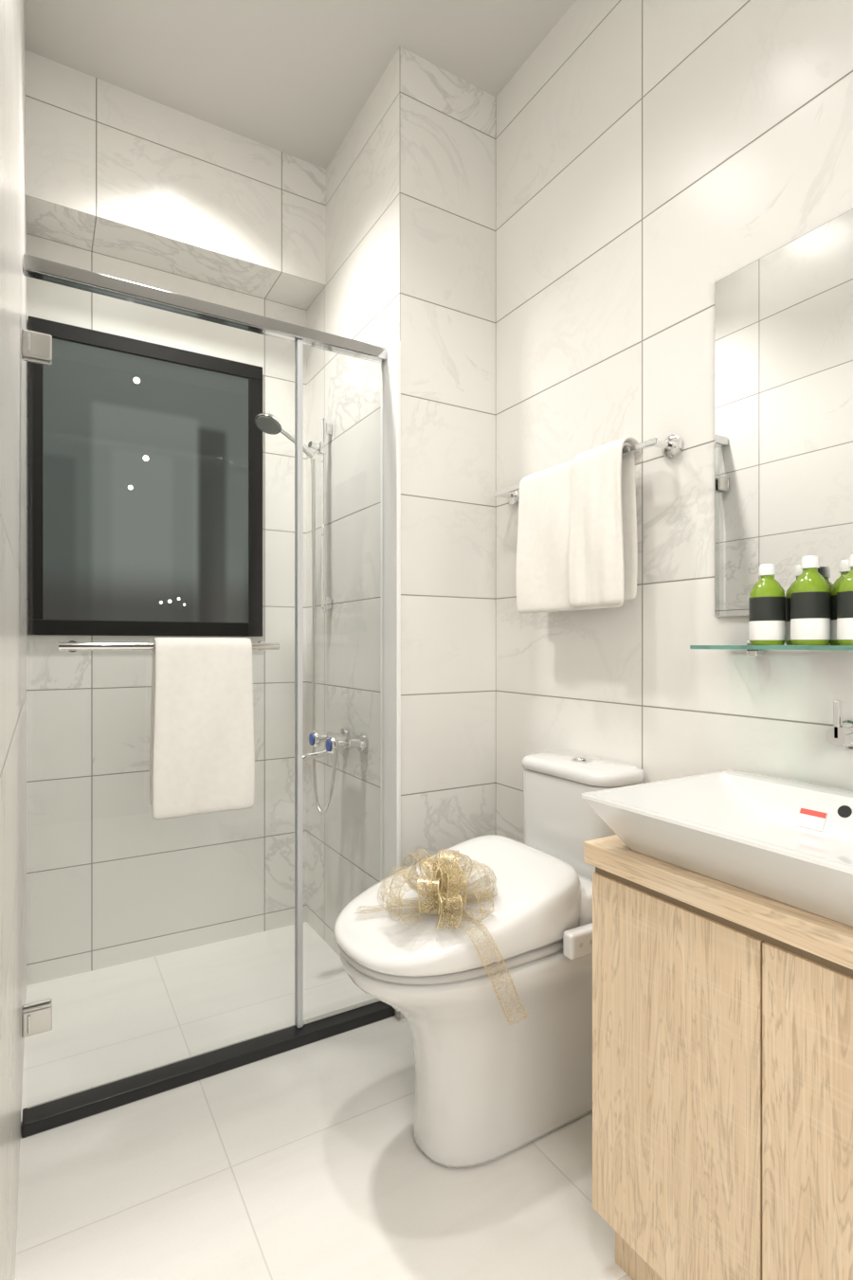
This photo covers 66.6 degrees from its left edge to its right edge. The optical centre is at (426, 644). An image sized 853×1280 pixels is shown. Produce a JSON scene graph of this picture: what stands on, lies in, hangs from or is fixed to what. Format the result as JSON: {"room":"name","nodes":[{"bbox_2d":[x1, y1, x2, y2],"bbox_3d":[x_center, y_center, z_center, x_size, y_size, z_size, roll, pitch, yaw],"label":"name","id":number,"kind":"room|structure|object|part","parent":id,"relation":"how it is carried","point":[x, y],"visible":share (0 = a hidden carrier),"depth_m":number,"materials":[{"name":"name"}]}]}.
{"room":"bathroom","nodes":[
{"label":"bathroom","id":0,"kind":"room"},
{"bbox_2d":[0,0,26,1279],"bbox_3d":[-0.443,-0.333,0.551,0.120,2.905,3.840,0,0,-31],"label":"wall","id":1,"kind":"structure","parent":0,"point":[12,577],"depth_m":1.07,"materials":[{"name":"tile"}]},
{"bbox_2d":[26,233,306,985],"bbox_3d":[-0.929,-0.333,2.426,0.960,2.905,0.120,0,0,-31],"label":"wall","id":2,"kind":"structure","parent":0,"point":[37,246],"depth_m":2.31,"materials":[{"name":"tile"}]},
{"bbox_2d":[28,315,262,636],"bbox_3d":[-0.969,-0.550,2.318,0.772,1.040,0.022,0,0,-31],"label":"shower window","id":3,"kind":"structure","parent":2,"relation":"attached to","point":[189,508],"depth_m":2.29,"materials":[{"name":"black glass"}]},
{"bbox_2d":[25,50,325,309],"bbox_3d":[-0.844,-1.567,2.284,0.960,0.437,0.210,0,0,-31],"label":"wall","id":4,"kind":"structure","parent":0,"point":[117,171],"depth_m":2.17,"materials":[{"name":"tile"}]},
{"bbox_2d":[24,0,576,169],"bbox_3d":[0.174,-1.845,0.917,1.555,0.120,3.840,0,0,-31],"label":"ceiling","id":5,"kind":"structure","parent":0,"point":[298,79],"depth_m":1.95,"materials":[{"name":"grey paint"}]},
{"bbox_2d":[14,921,630,1279],"bbox_3d":[0.174,1.180,0.917,1.555,0.120,3.840,0,0,-31],"label":"floor","id":6,"kind":"structure","parent":0,"point":[313,1161],"depth_m":1.40,"materials":[{"name":"tile"}]},
{"bbox_2d":[21,253,400,1137],"bbox_3d":[-0.512,0.110,1.725,0.956,2.021,0.120,0,0,-31],"label":"shower enclosure","id":7,"kind":"object","parent":6,"relation":"on","point":[202,735],"visible":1,"depth_m":1.68,"materials":[{"name":"clear glass"}]},
{"bbox_3d":[-0.650,0.107,1.678,0.652,1.945,0.008,0,0,-31],"label":"glass door","id":8,"kind":"part","parent":7,"relation":"part of","materials":[{"name":"clear glass"}]},
{"bbox_2d":[148,636,255,820],"bbox_3d":[-0.569,0.207,1.660,0.254,0.448,0.068,0,0,-31],"label":"towel","id":9,"kind":"object","parent":7,"relation":"hanging from","point":[202,746],"depth_m":1.63,"materials":[{"name":"white fabric"}]},
{"bbox_3d":[-0.529,-0.883,1.754,0.954,0.035,0.038,0,0,-31],"label":"header rail","id":10,"kind":"part","parent":7,"relation":"part of","materials":[{"name":"silver metal"}]},
{"bbox_2d":[333,751,644,1168],"bbox_3d":[0.157,0.704,1.504,0.736,0.831,0.444,0,0,-31],"label":"toilet","id":11,"kind":"object","parent":6,"relation":"on","point":[491,1084],"visible":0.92,"depth_m":1.39,"materials":[{"name":"white ceramic"}]},
{"bbox_2d":[354,848,527,1026],"bbox_3d":[0.038,0.585,1.360,0.289,0.280,0.340,0,0,-31],"label":"ribbon","id":12,"kind":"object","parent":11,"relation":"on","point":[443,887],"visible":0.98,"depth_m":1.33,"materials":[{"name":"gold fabric"}]},
{"bbox_3d":[0.038,0.645,1.453,0.472,0.020,0.394,0,0,-31],"label":"seat","id":13,"kind":"part","parent":11,"relation":"part of","materials":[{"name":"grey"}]},
{"bbox_3d":[0.054,0.564,1.462,0.520,0.145,0.412,0,0,-31],"label":"lid","id":14,"kind":"part","parent":11,"relation":"part of","materials":[{"name":"white plastic"}]},
{"bbox_3d":[0.148,0.888,1.518,0.728,0.463,0.394,0,0,-31],"label":"bowl","id":15,"kind":"part","parent":11,"relation":"part of","materials":[{"name":"white ceramic"}]},
{"bbox_3d":[0.392,0.316,1.663,0.169,0.035,0.330,0,0,-31],"label":"tank lid","id":16,"kind":"part","parent":11,"relation":"part of","materials":[{"name":"white ceramic"}]},
{"bbox_3d":[0.357,0.625,1.384,0.155,0.054,0.031,0,0,-31],"label":"washlet panel","id":17,"kind":"part","parent":11,"relation":"part of","materials":[{"name":"white plastic"}]},
{"bbox_2d":[583,834,852,1279],"bbox_3d":[0.634,0.737,0.996,0.436,0.767,0.647,0,0,-31],"label":"vanity cabinet","id":18,"kind":"object","parent":6,"relation":"on","point":[722,1080],"visible":0.88,"depth_m":0.95,"materials":[{"name":"brown wood"}]},
{"bbox_3d":[0.385,0.710,1.034,0.018,0.602,0.316,0,0,-31],"label":"door","id":19,"kind":"part","parent":18,"relation":"part of","materials":[{"name":"brown wood"}]},
{"bbox_2d":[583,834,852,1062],"bbox_3d":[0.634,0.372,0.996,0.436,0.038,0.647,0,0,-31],"label":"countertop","id":20,"kind":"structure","parent":18,"relation":"on","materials":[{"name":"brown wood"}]},
{"bbox_2d":[580,769,852,927],"bbox_3d":[0.608,0.307,0.998,0.441,0.090,0.596,0,0,-31],"label":"sink basin","id":21,"kind":"object","parent":20,"relation":"in","point":[787,841],"visible":1,"depth_m":1.08,"materials":[{"name":"white ceramic"}]},
{"bbox_3d":[0.548,0.710,0.759,0.018,0.602,0.316,0,0,-31],"label":"door","id":22,"kind":"part","parent":18,"relation":"part of","materials":[{"name":"brown wood"}]},
{"bbox_2d":[306,46,495,1019],"bbox_3d":[-0.160,-0.333,2.420,0.355,2.905,0.915,0,0,-31],"label":"wall","id":23,"kind":"structure","parent":0,"point":[410,217],"depth_m":2.07,"materials":[{"name":"tile"}]},
{"bbox_2d":[325,597,331,609],"bbox_3d":[-0.361,-0.150,2.385,0.022,0.040,0.018,0,0,-31],"label":"bracket","id":24,"kind":"object","parent":23,"relation":"attached to","point":[329,604],"depth_m":2.38,"materials":[{"name":"silver metal"}]},
{"bbox_2d":[325,422,331,435],"bbox_3d":[-0.361,-0.790,2.385,0.022,0.040,0.018,0,0,-31],"label":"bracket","id":25,"kind":"object","parent":23,"relation":"attached to","point":[328,428],"depth_m":2.38,"materials":[{"name":"silver metal"}]},
{"bbox_2d":[321,417,325,612],"bbox_3d":[-0.375,-0.470,2.376,0.012,0.710,0.022,0,0,-31],"label":"bar","id":26,"kind":"object","parent":25,"relation":"attached to","point":[323,537],"depth_m":2.37,"materials":[{"name":"silver metal"}]},
{"bbox_2d":[317,441,326,455],"bbox_3d":[-0.381,-0.715,2.373,0.030,0.044,0.032,0,0,-31],"label":"slider","id":27,"kind":"object","parent":26,"relation":"attached to","point":[322,444],"depth_m":2.36,"materials":[{"name":"silver metal"}]},
{"bbox_2d":[280,426,319,458],"bbox_3d":[-0.459,-0.719,2.308,0.044,0.100,0.174,0,0,43],"label":"holder","id":28,"kind":"object","parent":27,"relation":"attached to","point":[314,445],"depth_m":2.32,"materials":[{"name":"silver metal"}]},
{"bbox_2d":[254,413,282,434],"bbox_3d":[-0.545,-0.760,2.234,0.090,0.052,0.092,0,0,-31],"label":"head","id":29,"kind":"object","parent":28,"relation":"attached to","point":[276,419],"depth_m":2.21},
{"bbox_2d":[256,416,279,433],"bbox_3d":[-0.545,-0.754,2.233,0.075,0.035,0.077,0,0,-31],"label":"shower head","id":30,"kind":"object","parent":29,"relation":"attached to","point":[268,424],"depth_m":2.23},
{"bbox_3d":[-0.465,-0.719,2.301,0.153,0.100,0.025,0,0,-40],"label":"shower rail hand handle","id":31,"kind":"part","parent":28,"relation":"part of","materials":[{"name":"silver metal"}]},
{"bbox_2d":[339,728,348,737],"bbox_3d":[-0.290,0.325,2.276,0.012,0.060,0.060,0,0,-31],"label":"rose","id":32,"kind":"object","parent":23,"relation":"attached to","point":[342,730],"depth_m":2.26,"materials":[{"name":"silver metal"}]},
{"bbox_2d":[349,733,367,751],"bbox_3d":[-0.232,0.325,2.136,0.054,0.060,0.060,0,0,-31],"label":"rose","id":33,"kind":"object","parent":23,"relation":"attached to","point":[364,743],"depth_m":2.13,"materials":[{"name":"silver metal"}]},
{"bbox_2d":[324,731,353,750],"bbox_3d":[-0.294,0.325,2.186,0.042,0.041,0.170,0,0,-31],"label":"mixer","id":34,"kind":"object","parent":33,"relation":"attached to","point":[340,737],"depth_m":2.14,"materials":[{"name":"silver metal"}]},
{"bbox_2d":[302,749,329,762],"bbox_3d":[-0.358,0.361,2.148,0.160,0.068,0.022,0,0,-31],"label":"spout","id":35,"kind":"object","parent":34,"relation":"attached to","point":[323,752],"depth_m":2.13,"materials":[{"name":"silver metal"}]},
{"bbox_2d":[308,730,326,747],"bbox_3d":[-0.363,0.325,2.232,0.072,0.058,0.058,0,0,-31],"label":"handle","id":36,"kind":"object","parent":34,"relation":"attached to","point":[323,737],"depth_m":2.21,"materials":[{"name":"silver metal"}]},
{"bbox_3d":[-0.392,0.325,2.215,0.005,0.042,0.042,0,0,-31],"label":"shower rail mixer cap","id":37,"kind":"part","parent":36,"relation":"part of","materials":[{"name":"blue plastic"}]},
{"bbox_3d":[-0.380,0.325,2.222,0.022,0.058,0.058,0,0,-31],"label":"shower rail mixer knob","id":38,"kind":"part","parent":36,"relation":"part of","materials":[{"name":"silver metal"}]},
{"bbox_2d":[310,459,338,814],"bbox_3d":[-0.357,-0.032,2.278,0.016,1.273,0.195,0,0,-36],"label":"hose","id":39,"kind":"object","parent":34,"relation":"attached to","point":[325,808],"depth_m":2.34,"materials":[{"name":"silver metal"}]},
{"bbox_2d":[324,736,349,754],"bbox_3d":[-0.287,0.325,2.103,0.072,0.058,0.058,0,0,-31],"label":"handle","id":40,"kind":"object","parent":34,"relation":"attached to","point":[341,746],"depth_m":2.08,"materials":[{"name":"silver metal"}]},
{"bbox_3d":[-0.316,0.325,2.086,0.005,0.042,0.042,0,0,-31],"label":"shower rail mixer cap","id":41,"kind":"part","parent":40,"relation":"part of","materials":[{"name":"blue plastic"}]},
{"bbox_3d":[-0.304,0.325,2.093,0.022,0.058,0.058,0,0,-31],"label":"shower rail mixer knob","id":42,"kind":"part","parent":40,"relation":"part of","materials":[{"name":"silver metal"}]},
{"bbox_3d":[-0.232,0.325,2.136,0.054,0.032,0.032,0,0,-31],"label":"shower rail mixer leg","id":43,"kind":"part","parent":33,"relation":"part of","materials":[{"name":"silver metal"}]},
{"bbox_2d":[495,0,852,843],"bbox_3d":[0.790,-0.333,1.284,0.120,2.905,3.840,0,0,-31],"label":"wall","id":44,"kind":"structure","parent":0,"point":[662,167],"depth_m":1.57,"materials":[{"name":"tile"}]},
{"bbox_2d":[493,434,683,613],"bbox_3d":[0.379,-0.291,1.745,0.114,0.407,0.643,0,0,-31],"label":"towel rail","id":45,"kind":"object","parent":44,"relation":"attached to","point":[577,546],"visible":1,"depth_m":1.63,"materials":[{"name":"white fabric"}]},
{"bbox_3d":[0.240,-0.462,2.007,0.060,0.017,0.017,0,0,-31],"label":"post","id":46,"kind":"part","parent":45,"relation":"part of","materials":[{"name":"silver metal"}]},
{"bbox_2d":[515,441,637,613],"bbox_3d":[0.381,-0.285,1.715,0.068,0.399,0.403,0,0,-31],"label":"towel","id":47,"kind":"object","parent":45,"relation":"hanging from","point":[577,547],"depth_m":1.63,"materials":[{"name":"fabric"}]},
{"bbox_3d":[0.542,-0.462,1.499,0.060,0.017,0.017,0,0,-31],"label":"post","id":48,"kind":"part","parent":45,"relation":"part of","materials":[{"name":"silver metal"}]},
{"bbox_2d":[689,640,852,655],"bbox_3d":[0.741,0.008,1.125,0.125,0.032,0.578,0,0,-31],"label":"glass shelf","id":49,"kind":"object","parent":44,"relation":"attached to","point":[755,650],"visible":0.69,"depth_m":1.20,"materials":[{"name":"teal"}]},
{"bbox_2d":[748,563,785,645],"bbox_3d":[0.645,-0.075,1.230,0.062,0.152,0.062,0,0,-31],"label":"bottle","id":50,"kind":"object","parent":49,"relation":"on","point":[766,612],"visible":1,"depth_m":1.21,"materials":[{"name":"green plastic"}]},
{"bbox_3d":[0.739,0.006,1.124,0.121,0.008,0.578,0,0,-31],"label":"plate","id":51,"kind":"part","parent":49,"relation":"part of","materials":[{"name":"teal"}]},
{"bbox_2d":[785,564,802,645],"bbox_3d":[0.710,-0.074,1.224,0.060,0.150,0.060,0,0,-31],"label":"bottle","id":52,"kind":"object","parent":49,"relation":"on","point":[798,570],"visible":0.17,"depth_m":1.22,"materials":[{"name":"green plastic"}]},
{"bbox_2d":[790,555,829,645],"bbox_3d":[0.686,-0.078,1.161,0.062,0.158,0.062,0,0,-31],"label":"bottle","id":53,"kind":"object","parent":49,"relation":"on","point":[810,608],"visible":1,"depth_m":1.14,"materials":[{"name":"green plastic"}]},
{"bbox_2d":[829,559,849,645],"bbox_3d":[0.750,-0.074,1.155,0.060,0.150,0.060,0,0,-31],"label":"bottle","id":54,"kind":"object","parent":49,"relation":"on","point":[843,569],"visible":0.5,"depth_m":1.15,"materials":[{"name":"green plastic"}]},
{"bbox_2d":[836,554,852,645],"bbox_3d":[0.727,-0.075,1.092,0.062,0.152,0.062,0,0,-31],"label":"bottle","id":55,"kind":"object","parent":49,"relation":"on","point":[844,614],"visible":0.98,"depth_m":1.08,"materials":[{"name":"green plastic"}]},
{"bbox_2d":[714,208,852,616],"bbox_3d":[0.796,-0.426,1.147,0.006,0.732,0.640,0,0,-31],"label":"mirror","id":56,"kind":"object","parent":44,"relation":"attached to","point":[784,409],"visible":1,"depth_m":1.29,"materials":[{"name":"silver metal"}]},
{"bbox_2d":[826,700,852,748],"bbox_3d":[0.721,0.151,1.089,0.195,0.102,0.166,0,0,-31],"label":"tap","id":57,"kind":"object","parent":44,"relation":"attached to","point":[839,732],"visible":0.94,"depth_m":1.16,"materials":[{"name":"silver metal"}]},
{"bbox_3d":[0.738,0.136,1.165,0.012,0.071,0.012,0,0,-31],"label":"lever","id":58,"kind":"part","parent":57,"relation":"part of","materials":[{"name":"silver metal"}]}
]}

